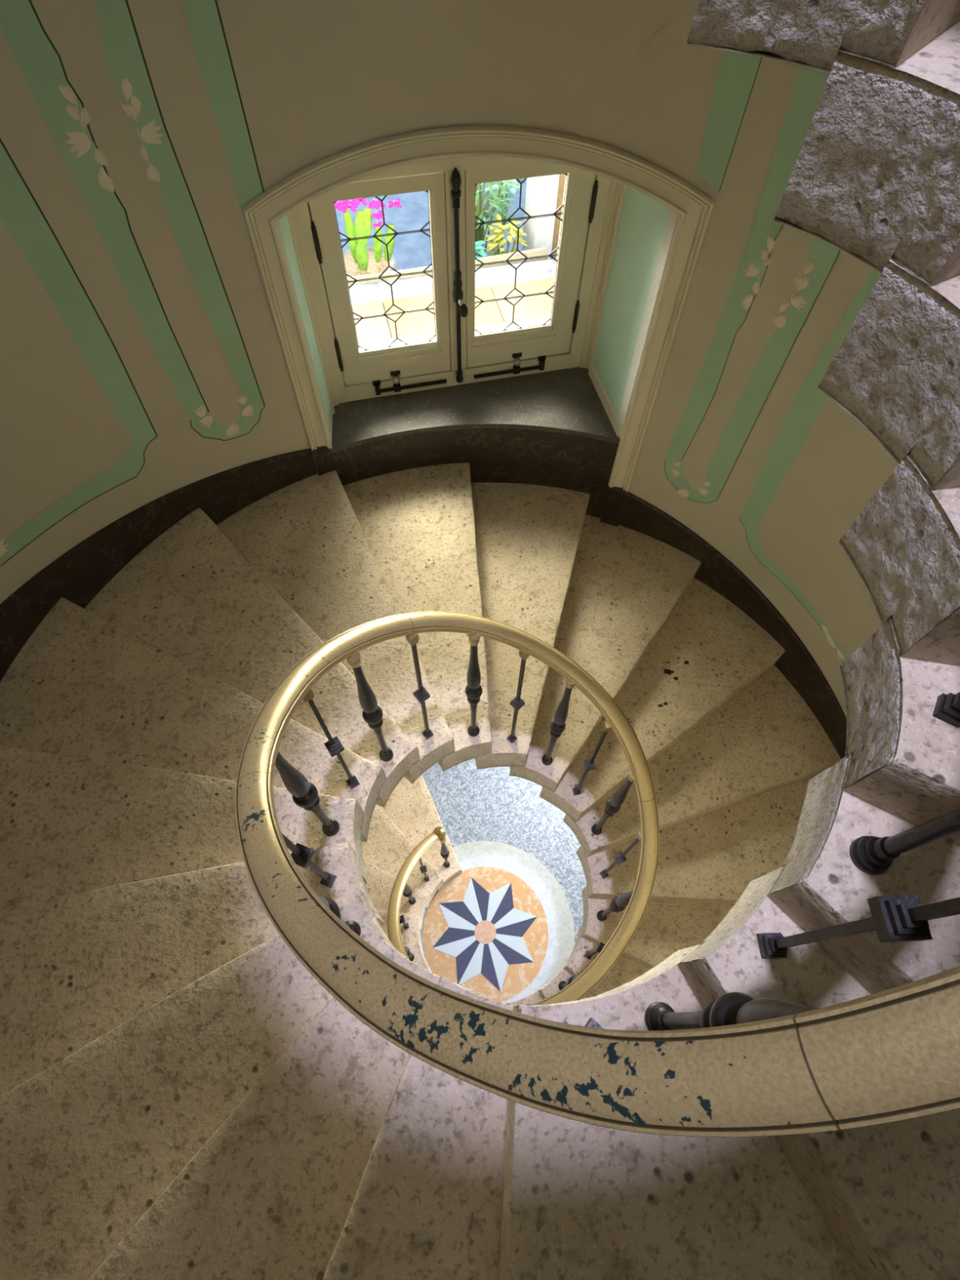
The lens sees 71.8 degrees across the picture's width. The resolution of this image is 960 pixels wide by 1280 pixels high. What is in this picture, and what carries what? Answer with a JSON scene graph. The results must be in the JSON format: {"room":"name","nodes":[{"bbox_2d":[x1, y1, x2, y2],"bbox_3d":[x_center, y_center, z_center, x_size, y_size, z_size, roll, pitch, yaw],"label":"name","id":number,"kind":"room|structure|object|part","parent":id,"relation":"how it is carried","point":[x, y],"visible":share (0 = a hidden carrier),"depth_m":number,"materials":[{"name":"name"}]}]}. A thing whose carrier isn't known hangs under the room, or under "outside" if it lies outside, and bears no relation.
{"room":"spiral staircase","nodes":[
{"label":"spiral staircase","id":0,"kind":"room"},
{"bbox_2d":[275,212,335,448],"bbox_3d":[-0.773,-1.458,2.968,0.016,1.328,0.337,-3,61,-3],"label":"wall","id":1,"kind":"structure","parent":0,"point":[286,226],"depth_m":2.97,"materials":[{"name":"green paint"}]},
{"bbox_2d":[342,245,396,277],"bbox_3d":[-0.741,-2.362,4.399,0.400,0.290,0.400,1,61,0],"label":"pot","id":2,"kind":"object","parent":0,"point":[374,266],"depth_m":4.27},
{"bbox_2d":[0,0,898,717],"bbox_3d":[0.083,0.426,2.290,4.000,7.354,4.000,1,61,0],"label":"wall","id":3,"kind":"structure","parent":0,"point":[142,361],"depth_m":2.32,"materials":[{"name":"beige paint"}]},
{"bbox_2d":[0,448,317,681],"bbox_3d":[0.094,-0.066,1.395,4.000,2.946,3.992,1,61,0],"label":"baseboard","id":4,"kind":"structure","parent":3,"relation":"attached to","point":[79,574],"depth_m":2.95,"materials":[{"name":"brown stone"}]},
{"bbox_2d":[0,597,386,841],"bbox_3d":[-1.133,0.278,2.616,1.561,0.162,0.951,1,61,0],"label":"stone step","id":5,"kind":"structure","parent":3,"relation":"attached to","point":[82,685],"depth_m":2.52,"materials":[{"name":"stone"}]},
{"bbox_2d":[0,746,367,908],"bbox_3d":[-1.151,0.782,2.154,1.548,0.197,0.908,1,61,0],"label":"stone step","id":6,"kind":"structure","parent":5,"relation":"on","point":[69,824],"depth_m":2.15,"materials":[{"name":"stone"}]},
{"bbox_2d":[0,842,384,1095],"bbox_3d":[-1.093,0.875,1.916,1.436,0.171,0.890,-34,67,-18],"label":"stone step","id":7,"kind":"structure","parent":6,"relation":"on","point":[75,967],"depth_m":1.83,"materials":[{"name":"stone"}]},
{"bbox_2d":[0,887,404,1279],"bbox_3d":[-0.874,1.106,1.598,0.842,0.207,1.390,30,65,15],"label":"stone step","id":8,"kind":"structure","parent":7,"relation":"on","point":[90,1142],"depth_m":1.51,"materials":[{"name":"stone"}]},
{"bbox_2d":[88,938,472,1279],"bbox_3d":[-0.572,1.260,1.318,0.821,0.180,1.343,13,62,7],"label":"stone step","id":9,"kind":"structure","parent":8,"relation":"on","point":[270,1194],"depth_m":1.33,"materials":[{"name":"stone"}]},
{"bbox_2d":[84,507,420,807],"bbox_3d":[-0.921,-0.003,2.950,1.638,0.186,0.984,18,62,9],"label":"stone step","id":10,"kind":"structure","parent":3,"relation":"attached to","point":[190,594],"depth_m":2.88,"materials":[{"name":"stone"}]},
{"bbox_2d":[377,910,424,955],"bbox_3d":[-1.184,2.324,4.774,1.549,0.186,0.953,1,61,0],"label":"stone step","id":11,"kind":"structure","parent":3,"relation":"attached to","point":[410,935],"depth_m":4.81,"materials":[{"name":"stone"}]},
{"bbox_2d":[404,942,431,972],"bbox_3d":[-1.100,2.416,4.526,1.420,0.200,0.936,-39,68,-20],"label":"stone step","id":12,"kind":"structure","parent":3,"relation":"attached to","point":[419,960],"depth_m":4.56,"materials":[{"name":"stone"}]},
{"bbox_2d":[322,976,513,1279],"bbox_3d":[-0.182,1.298,1.106,0.753,0.203,1.317,1,61,0],"label":"stone step","id":13,"kind":"structure","parent":3,"relation":"attached to","point":[427,1204],"depth_m":1.17,"materials":[{"name":"stone"}]},
{"bbox_2d":[240,125,715,492],"bbox_3d":[-0.007,-1.320,3.046,1.720,1.702,0.227,-2,61,-2],"label":"window frame","id":14,"kind":"structure","parent":3,"relation":"attached to","point":[694,208],"depth_m":2.44,"materials":[{"name":"beige paint"}]},
{"bbox_2d":[506,983,546,1005],"bbox_3d":[0.518,2.615,3.615,0.878,0.200,1.308,-21,63,-12],"label":"stone step","id":15,"kind":"structure","parent":3,"relation":"attached to","point":[534,997],"depth_m":3.81,"materials":[{"name":"stone"}]},
{"bbox_2d":[537,957,593,999],"bbox_3d":[1.002,2.287,3.604,0.837,0.189,1.359,-26,64,-14],"label":"stone step","id":16,"kind":"structure","parent":3,"relation":"attached to","point":[551,988],"depth_m":3.70,"materials":[{"name":"stone"}]},
{"bbox_2d":[509,514,701,792],"bbox_3d":[0.420,-0.075,3.779,1.011,0.179,1.694,31,65,16],"label":"stone step","id":17,"kind":"structure","parent":3,"relation":"attached to","point":[625,583],"depth_m":3.71,"materials":[{"name":"stone"}]},
{"bbox_2d":[471,482,590,769],"bbox_3d":[0.138,-0.146,3.619,0.996,0.204,1.706,1,61,0],"label":"stone step","id":18,"kind":"structure","parent":17,"relation":"on","point":[528,535],"depth_m":3.61,"materials":[{"name":"stone"}]},
{"bbox_2d":[342,462,492,771],"bbox_3d":[-0.159,-0.267,3.481,1.003,0.188,1.727,-27,65,-15],"label":"stone step","id":19,"kind":"structure","parent":18,"relation":"on","point":[417,524],"depth_m":3.45,"materials":[{"name":"stone"}]},
{"bbox_2d":[216,470,454,783],"bbox_3d":[-0.587,-0.190,3.245,1.691,0.182,0.975,37,67,18],"label":"stone step","id":20,"kind":"structure","parent":19,"relation":"on","point":[305,538],"depth_m":3.20,"materials":[{"name":"stone"}]},
{"bbox_2d":[563,925,650,996],"bbox_3d":[1.228,1.910,3.624,1.398,0.186,0.852,38,67,18],"label":"stone step","id":21,"kind":"structure","parent":3,"relation":"attached to","point":[625,970],"depth_m":3.59,"materials":[{"name":"stone"}]},
{"bbox_2d":[581,885,733,968],"bbox_3d":[1.304,1.669,3.572,1.505,0.183,0.921,1,61,0],"label":"stone step","id":22,"kind":"structure","parent":3,"relation":"attached to","point":[664,929],"depth_m":3.54,"materials":[{"name":"stone"}]},
{"bbox_2d":[539,577,785,822],"bbox_3d":[1.096,0.356,3.737,0.915,0.195,1.696,25,64,12],"label":"stone step","id":23,"kind":"structure","parent":3,"relation":"attached to","point":[707,650],"depth_m":3.70,"materials":[{"name":"stone"}]},
{"bbox_2d":[497,944,857,1279],"bbox_3d":[0.547,1.198,0.953,1.167,0.218,1.371,1,61,0],"label":"stone step","id":24,"kind":"structure","parent":3,"relation":"attached to","point":[581,1201],"depth_m":1.01,"materials":[{"name":"stone"}]},
{"bbox_2d":[677,866,959,1279],"bbox_3d":[0.822,0.949,0.890,0.752,0.180,1.327,-37,67,-19],"label":"stone step","id":25,"kind":"structure","parent":24,"relation":"on","point":[887,1194],"depth_m":0.93,"materials":[{"name":"stone"}]},
{"bbox_2d":[767,753,959,994],"bbox_3d":[1.196,0.553,0.944,0.827,0.159,1.385,-39,68,-20],"label":"stone step","id":26,"kind":"structure","parent":25,"relation":"on","point":[819,886],"depth_m":0.97,"materials":[{"name":"stone"}]},
{"bbox_2d":[839,620,959,846],"bbox_3d":[1.312,0.402,0.869,1.513,0.164,0.870,1,61,0],"label":"stone step","id":27,"kind":"structure","parent":26,"relation":"on","point":[904,762],"depth_m":0.96,"materials":[{"name":"stone"}]},
{"bbox_2d":[576,771,822,904],"bbox_3d":[1.309,0.978,3.767,1.526,0.188,0.993,1,61,0],"label":"stone step","id":28,"kind":"structure","parent":3,"relation":"attached to","point":[712,857],"depth_m":3.57,"materials":[{"name":"stone"}]},
{"bbox_2d":[563,664,840,856],"bbox_3d":[1.129,0.545,3.821,1.578,0.175,0.913,-16,62,-10],"label":"stone step","id":29,"kind":"structure","parent":28,"relation":"on","point":[766,737],"depth_m":3.66,"materials":[{"name":"stone"}]},
{"bbox_2d":[617,491,846,759],"bbox_3d":[0.060,1.507,4.090,4.000,2.824,3.859,1,61,0],"label":"baseboard","id":30,"kind":"structure","parent":3,"relation":"attached to","point":[797,664],"depth_m":3.80,"materials":[{"name":"brown stone"}]},
{"bbox_2d":[687,0,959,72],"bbox_3d":[0.629,-1.468,1.125,0.990,0.180,1.682,39,67,19],"label":"stone step","id":31,"kind":"structure","parent":3,"relation":"attached to","point":[811,33],"depth_m":0.76,"materials":[{"name":"stone"}]},
{"bbox_2d":[773,20,959,286],"bbox_3d":[1.003,-1.157,1.144,1.622,0.189,0.957,-25,64,-14],"label":"stone step","id":32,"kind":"structure","parent":3,"relation":"attached to","point":[875,176],"depth_m":0.80,"materials":[{"name":"stone"}]},
{"bbox_2d":[838,455,959,666],"bbox_3d":[1.346,-0.194,1.017,1.501,0.197,0.896,1,61,0],"label":"stone step","id":33,"kind":"structure","parent":3,"relation":"attached to","point":[904,546],"depth_m":0.95,"materials":[{"name":"stone"}]},
{"bbox_2d":[817,258,959,489],"bbox_3d":[1.260,-0.753,1.123,1.569,0.202,0.980,-7,61,-5],"label":"stone step","id":34,"kind":"structure","parent":33,"relation":"on","point":[895,370],"depth_m":0.89,"materials":[{"name":"stone"}]},
{"bbox_2d":[332,427,618,518],"bbox_3d":[-0.023,-0.929,3.799,1.529,0.604,0.159,-2,61,-2],"label":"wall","id":35,"kind":"structure","parent":0,"point":[584,464],"depth_m":3.69,"materials":[{"name":"brown stone"}]},
{"bbox_2d":[310,445,337,475],"bbox_3d":[-0.818,-0.905,3.532,0.101,0.328,0.037,-24,64,-13],"label":"baseboard","id":36,"kind":"structure","parent":35,"relation":"attached to","point":[322,455],"depth_m":3.44,"materials":[{"name":"brown stone"}]},
{"bbox_2d":[331,366,620,453],"bbox_3d":[-0.054,-1.164,3.567,1.494,0.030,0.606,-11,62,-7],"label":"windowsill","id":37,"kind":"object","parent":35,"relation":"attached to","point":[567,401],"visible":0.99,"depth_m":3.59,"materials":[{"name":"grey stone"}]},
{"bbox_2d":[292,157,617,404],"bbox_3d":[-0.086,-1.781,3.059,1.490,1.458,0.211,-11,62,-7],"label":"window","id":38,"kind":"structure","parent":37,"relation":"on","point":[458,354],"depth_m":3.19,"materials":[{"name":"beige paint"}]},
{"bbox_3d":[-0.447,-1.389,3.549,0.040,0.040,0.026,-11,62,-7],"label":"thumb knob","id":39,"kind":"part","parent":38,"relation":"part of","materials":[{"name":"silver metal"}]},
{"bbox_2d":[358,315,550,347],"bbox_3d":[-0.018,-1.626,3.798,2.700,0.240,0.190,-11,62,-7],"label":"windowsill","id":40,"kind":"object","parent":38,"relation":"attached to","point":[541,319],"depth_m":3.71,"materials":[{"name":"stone"}]},
{"bbox_3d":[-0.106,-1.668,3.194,0.022,0.985,0.021,1,61,0],"label":"espagnolette rod","id":41,"kind":"part","parent":38,"relation":"part of","materials":[{"name":"black metal"}]},
{"bbox_3d":[-0.096,-1.634,3.208,0.021,0.049,0.064,-23,64,-13],"label":"handle stem","id":42,"kind":"part","parent":38,"relation":"part of","materials":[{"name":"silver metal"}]},
{"bbox_3d":[-0.080,-1.597,3.215,0.042,0.050,0.042,1,61,0],"label":"handle knob","id":43,"kind":"part","parent":38,"relation":"part of","materials":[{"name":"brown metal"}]},
{"bbox_3d":[0.205,-1.518,3.629,0.040,0.040,0.026,-11,62,-7],"label":"thumb knob","id":44,"kind":"part","parent":38,"relation":"part of","materials":[{"name":"silver metal"}]},
{"bbox_2d":[600,486,628,526],"bbox_3d":[0.788,-0.791,3.905,0.111,0.302,0.037,19,62,10],"label":"baseboard","id":45,"kind":"structure","parent":35,"relation":"attached to","point":[615,498],"depth_m":3.88,"materials":[{"name":"brown stone"}]},
{"bbox_2d":[420,758,586,1003],"bbox_3d":[0.045,2.211,5.502,4.600,0.005,4.600,1,61,0],"label":"floor","id":46,"kind":"structure","parent":0,"point":[500,929],"depth_m":5.57,"materials":[{"name":"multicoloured stone"}]},
{"bbox_2d":[377,774,462,891],"bbox_3d":[-0.645,1.299,5.907,1.679,0.167,0.995,35,66,17],"label":"stone step","id":47,"kind":"structure","parent":46,"relation":"on","point":[411,807],"depth_m":5.68,"materials":[{"name":"stone"}]},
{"bbox_2d":[362,804,444,909],"bbox_3d":[-0.979,1.505,5.611,1.621,0.186,0.978,17,62,9],"label":"stone step","id":48,"kind":"structure","parent":47,"relation":"on","point":[386,847],"depth_m":5.38,"materials":[{"name":"stone"}]},
{"bbox_2d":[364,859,429,930],"bbox_3d":[-1.170,1.800,5.254,1.553,0.186,0.956,1,61,0],"label":"stone step","id":49,"kind":"structure","parent":48,"relation":"on","point":[380,885],"depth_m":5.08,"materials":[{"name":"stone"}]},
{"bbox_2d":[235,611,959,1137],"bbox_3d":[0.092,0.896,2.743,1.271,5.773,1.272,1,61,0],"label":"balustrade","id":50,"kind":"object","parent":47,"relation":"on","point":[740,1065],"visible":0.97,"depth_m":0.69,"materials":[{"name":"gold metal"}]},
{"bbox_2d":[584,182,678,439],"bbox_3d":[0.673,-1.624,3.078,0.018,1.328,0.605,-11,62,-7],"label":"wall","id":51,"kind":"structure","parent":0,"point":[641,232],"depth_m":3.08,"materials":[{"name":"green paint"}]},
{"label":"outside","id":52,"kind":"structure","parent":0,"visible":0},
{"bbox_2d":[347,258,556,306],"bbox_3d":[-0.142,-2.067,4.099,2.700,0.300,0.208,-11,62,-7],"label":"ledge","id":53,"kind":"object","parent":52,"point":[540,269],"depth_m":3.97,"materials":[{"name":"beige stone"}]},
{"bbox_2d":[351,300,391,342],"bbox_3d":[-0.938,-1.689,3.811,0.835,0.220,0.343,-11,62,-7],"label":"block","id":54,"kind":"object","parent":53,"relation":"on","point":[372,329],"visible":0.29,"depth_m":3.74,"materials":[{"name":"white stone"}]},
{"bbox_2d":[382,293,435,337],"bbox_3d":[-0.327,-1.810,3.885,0.410,0.220,0.343,-11,62,-7],"label":"block","id":55,"kind":"object","parent":53,"relation":"on","point":[413,323],"visible":0.29,"depth_m":3.78,"materials":[{"name":"beige stone"}]},
{"bbox_2d":[346,247,547,285],"bbox_3d":[-0.536,-2.190,4.014,1.963,0.078,0.105,-12,62,-7],"label":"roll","id":56,"kind":"object","parent":53,"relation":"on","point":[539,251],"visible":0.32,"depth_m":4.06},
{"bbox_2d":[475,285,504,326],"bbox_3d":[-0.013,-1.873,3.924,0.225,0.220,0.343,-11,62,-7],"label":"block","id":57,"kind":"object","parent":53,"relation":"on","point":[487,313],"visible":0.29,"depth_m":3.81,"materials":[{"name":"beige stone"}]},
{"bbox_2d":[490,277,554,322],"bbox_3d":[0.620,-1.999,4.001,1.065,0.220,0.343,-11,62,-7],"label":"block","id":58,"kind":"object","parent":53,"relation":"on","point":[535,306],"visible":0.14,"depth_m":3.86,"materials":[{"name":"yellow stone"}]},
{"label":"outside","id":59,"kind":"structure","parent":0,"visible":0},
{"bbox_2d":[333,178,526,271],"bbox_3d":[-1.238,-4.689,5.851,14.542,0.001,10.851,1,61,0],"label":"ground","id":60,"kind":"structure","parent":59,"point":[411,251],"depth_m":5.00,"materials":[{"name":"blue"}]},
{"bbox_2d":[333,197,401,277],"bbox_3d":[-0.738,-2.485,4.178,0.400,0.796,0.400,-41,69,-20],"label":"potted cactus","id":61,"kind":"object","parent":60,"relation":"on","point":[361,259],"visible":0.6,"depth_m":4.13,"materials":[{"name":"green plant"}]},
{"bbox_2d":[333,200,347,213],"bbox_3d":[-0.829,-2.557,3.897,0.112,0.070,0.070,1,61,0],"label":"flower","id":62,"kind":"object","parent":61,"relation":"on","point":[341,206],"depth_m":3.88,"materials":[{"name":"pink plant"}]},
{"bbox_2d":[340,200,357,212],"bbox_3d":[-0.767,-2.551,3.894,0.099,0.059,0.062,1,61,0],"label":"flower","id":63,"kind":"object","parent":61,"relation":"on","point":[344,204],"depth_m":3.89,"materials":[{"name":"pink plant"}]},
{"bbox_2d":[351,197,367,205],"bbox_3d":[-0.702,-2.592,3.895,0.101,0.058,0.063,1,61,0],"label":"flower","id":64,"kind":"object","parent":61,"relation":"on","point":[357,202],"depth_m":3.89,"materials":[{"name":"pink plant"}]},
{"bbox_2d":[368,199,385,208],"bbox_3d":[-0.611,-2.578,3.922,0.103,0.046,0.064,1,61,0],"label":"flower","id":65,"kind":"object","parent":61,"relation":"on","point":[373,204],"depth_m":3.91,"materials":[{"name":"pink plant"}]},
{"bbox_2d":[373,221,382,227],"bbox_3d":[-0.616,-2.503,3.992,0.062,0.037,0.038,1,61,0],"label":"flower","id":66,"kind":"object","parent":61,"relation":"on","point":[380,223],"depth_m":3.99,"materials":[{"name":"pink plant"}]},
{"bbox_2d":[371,209,385,220],"bbox_3d":[-0.607,-2.535,3.957,0.082,0.048,0.050,1,61,0],"label":"flower","id":67,"kind":"object","parent":61,"relation":"on","point":[379,215],"depth_m":3.95,"materials":[{"name":"pink plant"}]},
{"bbox_2d":[387,198,401,208],"bbox_3d":[-0.509,-2.606,3.962,0.083,0.050,0.050,1,61,0],"label":"flower","id":68,"kind":"object","parent":61,"relation":"on","point":[396,202],"depth_m":3.95,"materials":[{"name":"pink plant"}]},
{"bbox_2d":[475,240,487,257],"bbox_3d":[-0.081,-2.449,4.394,0.305,0.399,0.337,1,61,0],"label":"shrub","id":69,"kind":"object","parent":60,"relation":"on","point":[479,249],"visible":0.1,"depth_m":4.24,"materials":[{"name":"green plant"}]},
{"bbox_2d":[475,179,523,256],"bbox_3d":[-0.017,-2.842,4.404,0.599,0.764,0.567,1,61,0],"label":"fern","id":70,"kind":"object","parent":60,"relation":"on","point":[479,233],"visible":0.32,"depth_m":4.34,"materials":[{"name":"green plant"}]},
{"bbox_2d":[484,213,528,255],"bbox_3d":[0.164,-2.516,4.393,0.267,0.469,0.278,28,64,14],"label":"shrub","id":71,"kind":"object","parent":60,"relation":"on","point":[499,233],"visible":0.62,"depth_m":4.25,"materials":[{"name":"yellow plant"}]},
{"bbox_2d":[491,177,526,225],"bbox_3d":[0.176,-3.256,4.712,0.396,0.631,0.389,22,63,11],"label":"plant","id":72,"kind":"object","parent":60,"relation":"on","point":[510,188],"visible":0.09,"depth_m":4.66,"materials":[{"name":"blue plant"}]},
{"bbox_2d":[522,173,565,259],"bbox_3d":[0.419,-2.919,3.961,0.190,1.620,0.250,-11,62,-7],"label":"stone post","id":73,"kind":"object","parent":60,"relation":"on","point":[544,194],"visible":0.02,"depth_m":4.18,"materials":[{"name":"white stone"}]}
]}

